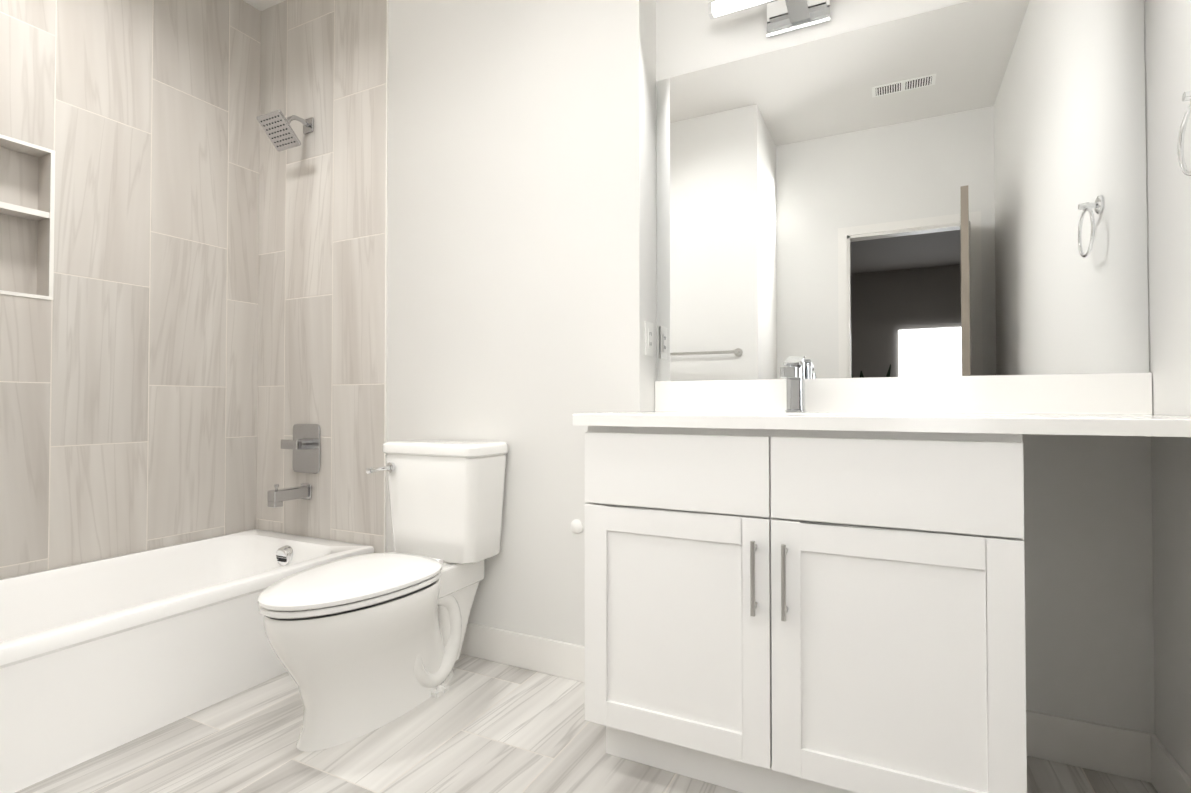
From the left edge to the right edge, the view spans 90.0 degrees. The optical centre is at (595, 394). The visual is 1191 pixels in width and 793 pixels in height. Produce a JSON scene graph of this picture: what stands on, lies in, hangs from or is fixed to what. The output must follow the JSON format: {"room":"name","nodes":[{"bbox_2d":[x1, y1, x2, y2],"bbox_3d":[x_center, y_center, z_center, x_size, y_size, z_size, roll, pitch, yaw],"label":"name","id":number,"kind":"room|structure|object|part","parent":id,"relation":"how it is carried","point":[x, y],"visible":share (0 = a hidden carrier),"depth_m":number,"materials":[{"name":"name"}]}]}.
{"room":"bathroom","nodes":[
{"label":"bathroom","id":0,"kind":"room"},
{"bbox_2d":[0,0,260,578],"bbox_3d":[-2.038,-0.425,2.123,0.200,2.800,1.820,0,-1,26],"label":"wall","id":1,"kind":"structure","parent":0,"point":[128,383],"depth_m":2.34,"materials":[{"name":"tile"}]},
{"bbox_2d":[0,138,50,295],"bbox_3d":[-2.113,-0.605,1.853,0.090,0.510,0.620,0,-1,26],"label":"wall niche","id":2,"kind":"object","parent":1,"relation":"attached to","point":[24,242],"visible":0.8,"depth_m":2.11,"materials":[{"name":"tile"}]},
{"bbox_2d":[0,134,54,299],"bbox_3d":[-2.111,-0.605,1.852,0.092,0.534,0.644,0,-1,26],"label":"trim","id":3,"kind":"structure","parent":1,"relation":"attached to","point":[21,212],"depth_m":2.10,"materials":[{"name":"white tile"}]},
{"bbox_2d":[243,0,284,10],"bbox_3d":[-0.601,-1.890,1.163,3.450,0.100,2.700,0,-1,26],"label":"ceiling","id":4,"kind":"structure","parent":0,"point":[260,5],"depth_m":2.77,"materials":[{"name":"paint"}]},
{"bbox_2d":[256,0,655,645],"bbox_3d":[-0.747,-0.419,2.553,2.130,2.800,0.300,0,-1,26],"label":"wall","id":5,"kind":"structure","parent":0,"point":[521,297],"depth_m":2.27,"materials":[{"name":"paint"}]},
{"bbox_2d":[256,109,313,150],"bbox_3d":[-1.324,-1.146,2.571,0.150,0.170,0.200,0,-1,26],"label":"shower head","id":6,"kind":"object","parent":5,"relation":"attached to","point":[278,130],"visible":1,"depth_m":2.53},
{"bbox_2d":[267,483,310,507],"bbox_3d":[-1.317,0.428,2.561,0.068,0.093,0.168,0,-1,26],"label":"tub spout","id":7,"kind":"object","parent":5,"relation":"attached to","point":[276,497],"visible":1,"depth_m":2.53,"materials":[{"name":"silver metal"}]},
{"bbox_2d":[281,424,319,473],"bbox_3d":[-1.294,0.240,2.609,0.176,0.216,0.067,0,-1,26],"label":"shower valve","id":8,"kind":"object","parent":5,"relation":"attached to","point":[304,444],"visible":1,"depth_m":2.62,"materials":[{"name":"silver metal"}]},
{"bbox_2d":[384,0,388,552],"bbox_3d":[-0.859,-0.421,2.446,0.004,2.800,0.009,0,-1,26],"label":"trim","id":9,"kind":"structure","parent":5,"relation":"attached to","point":[386,247],"depth_m":2.45,"materials":[{"name":"white"}]},
{"bbox_2d":[461,622,584,682],"bbox_3d":[-0.376,0.916,2.183,1.155,0.118,0.013,0,-1,26],"label":"baseboard","id":10,"kind":"structure","parent":5,"relation":"attached to","point":[546,656],"depth_m":2.11,"materials":[{"name":"paint"}]},
{"bbox_2d":[570,519,582,533],"bbox_3d":[-0.065,0.453,2.034,0.048,0.048,0.014,0,-1,26],"label":"cap","id":11,"kind":"object","parent":5,"relation":"attached to","point":[576,525],"visible":1,"depth_m":2.03,"materials":[{"name":"white plastic"}]},
{"bbox_2d":[645,321,652,356],"bbox_3d":[0.183,-0.187,2.018,0.008,0.116,0.070,0,-1,26],"label":"electrical outlet plate","id":12,"kind":"object","parent":5,"relation":"attached to","point":[648,338],"visible":1,"depth_m":2.01,"materials":[{"name":"white plastic"}]},
{"bbox_2d":[656,0,1149,380],"bbox_3d":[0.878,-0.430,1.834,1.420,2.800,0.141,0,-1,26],"label":"mirror","id":13,"kind":"object","parent":5,"relation":"attached to","point":[957,190],"depth_m":1.74,"materials":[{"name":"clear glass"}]},
{"bbox_2d":[708,0,829,37],"bbox_3d":[0.616,-1.210,1.835,0.516,0.110,0.123,0,-1,26],"label":"sconce","id":14,"kind":"object","parent":13,"relation":"attached to","point":[785,16],"visible":1,"depth_m":1.88,"materials":[{"name":"silver metal"}]},
{"bbox_2d":[655,373,1151,411],"bbox_3d":[0.799,0.003,1.780,1.314,0.104,0.018,0,-1,26],"label":"backsplash","id":15,"kind":"structure","parent":5,"relation":"attached to","point":[1107,392],"depth_m":1.69,"materials":[{"name":"white stone"}]},
{"bbox_2d":[15,654,1157,792],"bbox_3d":[-0.601,1.009,1.118,3.450,0.100,2.700,0,-1,26],"label":"floor","id":16,"kind":"structure","parent":0,"point":[480,725],"depth_m":1.59,"materials":[{"name":"tile"}]},
{"bbox_2d":[0,529,373,792],"bbox_3d":[-1.603,0.792,1.893,0.761,0.358,1.604,0,-1,26],"label":"tub","id":17,"kind":"object","parent":16,"relation":"on","point":[99,657],"visible":0.81,"depth_m":1.81,"materials":[{"name":"white ceramic"}]},
{"bbox_2d":[258,439,507,751],"bbox_3d":[-0.673,0.569,1.886,0.440,0.804,0.793,0,-1,26],"label":"toilet","id":18,"kind":"object","parent":16,"relation":"on","point":[362,645],"visible":1,"depth_m":1.81,"materials":[{"name":"white ceramic"}]},
{"bbox_2d":[572,420,1039,792],"bbox_3d":[0.515,0.524,1.578,0.940,0.884,0.620,0,-1,26],"label":"bathroom vanity","id":19,"kind":"object","parent":16,"relation":"on","point":[796,582],"depth_m":1.30,"materials":[{"name":"white paint"}]},
{"bbox_3d":[0.184,0.188,1.447,0.466,0.181,0.019,0,-1,26],"label":"drawer","id":20,"kind":"part","parent":19,"relation":"part of","materials":[{"name":"white paint"}]},
{"bbox_3d":[0.184,0.560,1.441,0.466,0.556,0.019,0,-1,26],"label":"door","id":21,"kind":"part","parent":19,"relation":"part of","materials":[{"name":"white paint"}]},
{"bbox_3d":[0.354,0.409,1.330,0.010,0.165,0.032,0,-1,26],"label":"door handle","id":22,"kind":"part","parent":19,"relation":"part of","materials":[{"name":"silver metal"}]},
{"bbox_3d":[0.413,0.408,1.301,0.010,0.165,0.032,0,-1,26],"label":"door handle","id":23,"kind":"part","parent":19,"relation":"part of","materials":[{"name":"silver metal"}]},
{"bbox_2d":[572,412,1190,436],"bbox_3d":[0.666,0.065,1.512,1.314,0.030,0.616,0,-1,26],"label":"countertop","id":24,"kind":"structure","parent":19,"relation":"on","point":[1051,423],"depth_m":1.21,"materials":[{"name":"white stone"}]},
{"bbox_2d":[780,356,807,411],"bbox_3d":[0.577,-0.031,1.739,0.054,0.169,0.162,0,-1,26],"label":"faucet","id":25,"kind":"object","parent":24,"relation":"on","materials":[{"name":"silver metal"}]},
{"bbox_3d":[0.605,0.184,1.238,0.466,0.181,0.019,0,-1,26],"label":"drawer","id":26,"kind":"part","parent":19,"relation":"part of","materials":[{"name":"white paint"}]},
{"bbox_3d":[0.605,0.557,1.232,0.466,0.556,0.019,0,-1,26],"label":"door","id":27,"kind":"part","parent":19,"relation":"part of","materials":[{"name":"white paint"}]},
{"bbox_2d":[1022,434,1154,733],"bbox_3d":[1.310,0.517,1.607,0.457,0.900,0.135,0,-1,26],"label":"wall","id":28,"kind":"structure","parent":0,"point":[1089,615],"depth_m":1.55,"materials":[{"name":"white paint"}]},
{"bbox_2d":[1026,710,1156,782],"bbox_3d":[1.236,0.907,1.556,0.350,0.118,0.013,0,-1,26],"label":"baseboard","id":29,"kind":"structure","parent":28,"relation":"attached to","point":[1118,751],"depth_m":1.53,"materials":[{"name":"paint"}]},
{"bbox_2d":[1145,0,1190,778],"bbox_3d":[0.869,-0.453,0.334,0.100,2.800,2.565,0,-1,26],"label":"wall","id":30,"kind":"structure","parent":0,"point":[1168,48],"depth_m":1.39,"materials":[{"name":"paint"}]},
{"bbox_2d":[1151,736,1190,792],"bbox_3d":[1.248,0.901,1.201,0.013,0.118,0.612,0,-1,26],"label":"baseboard","id":31,"kind":"structure","parent":30,"relation":"attached to","point":[1169,774],"depth_m":1.40,"materials":[{"name":"paint"}]},
{"bbox_2d":[1177,91,1190,175],"bbox_3d":[1.201,-0.529,1.178,0.054,0.186,0.152,0,-1,26],"label":"towel ring","id":32,"kind":"object","parent":30,"relation":"attached to","point":[1186,96],"visible":1,"depth_m":1.23,"materials":[{"name":"silver metal"}]}
]}

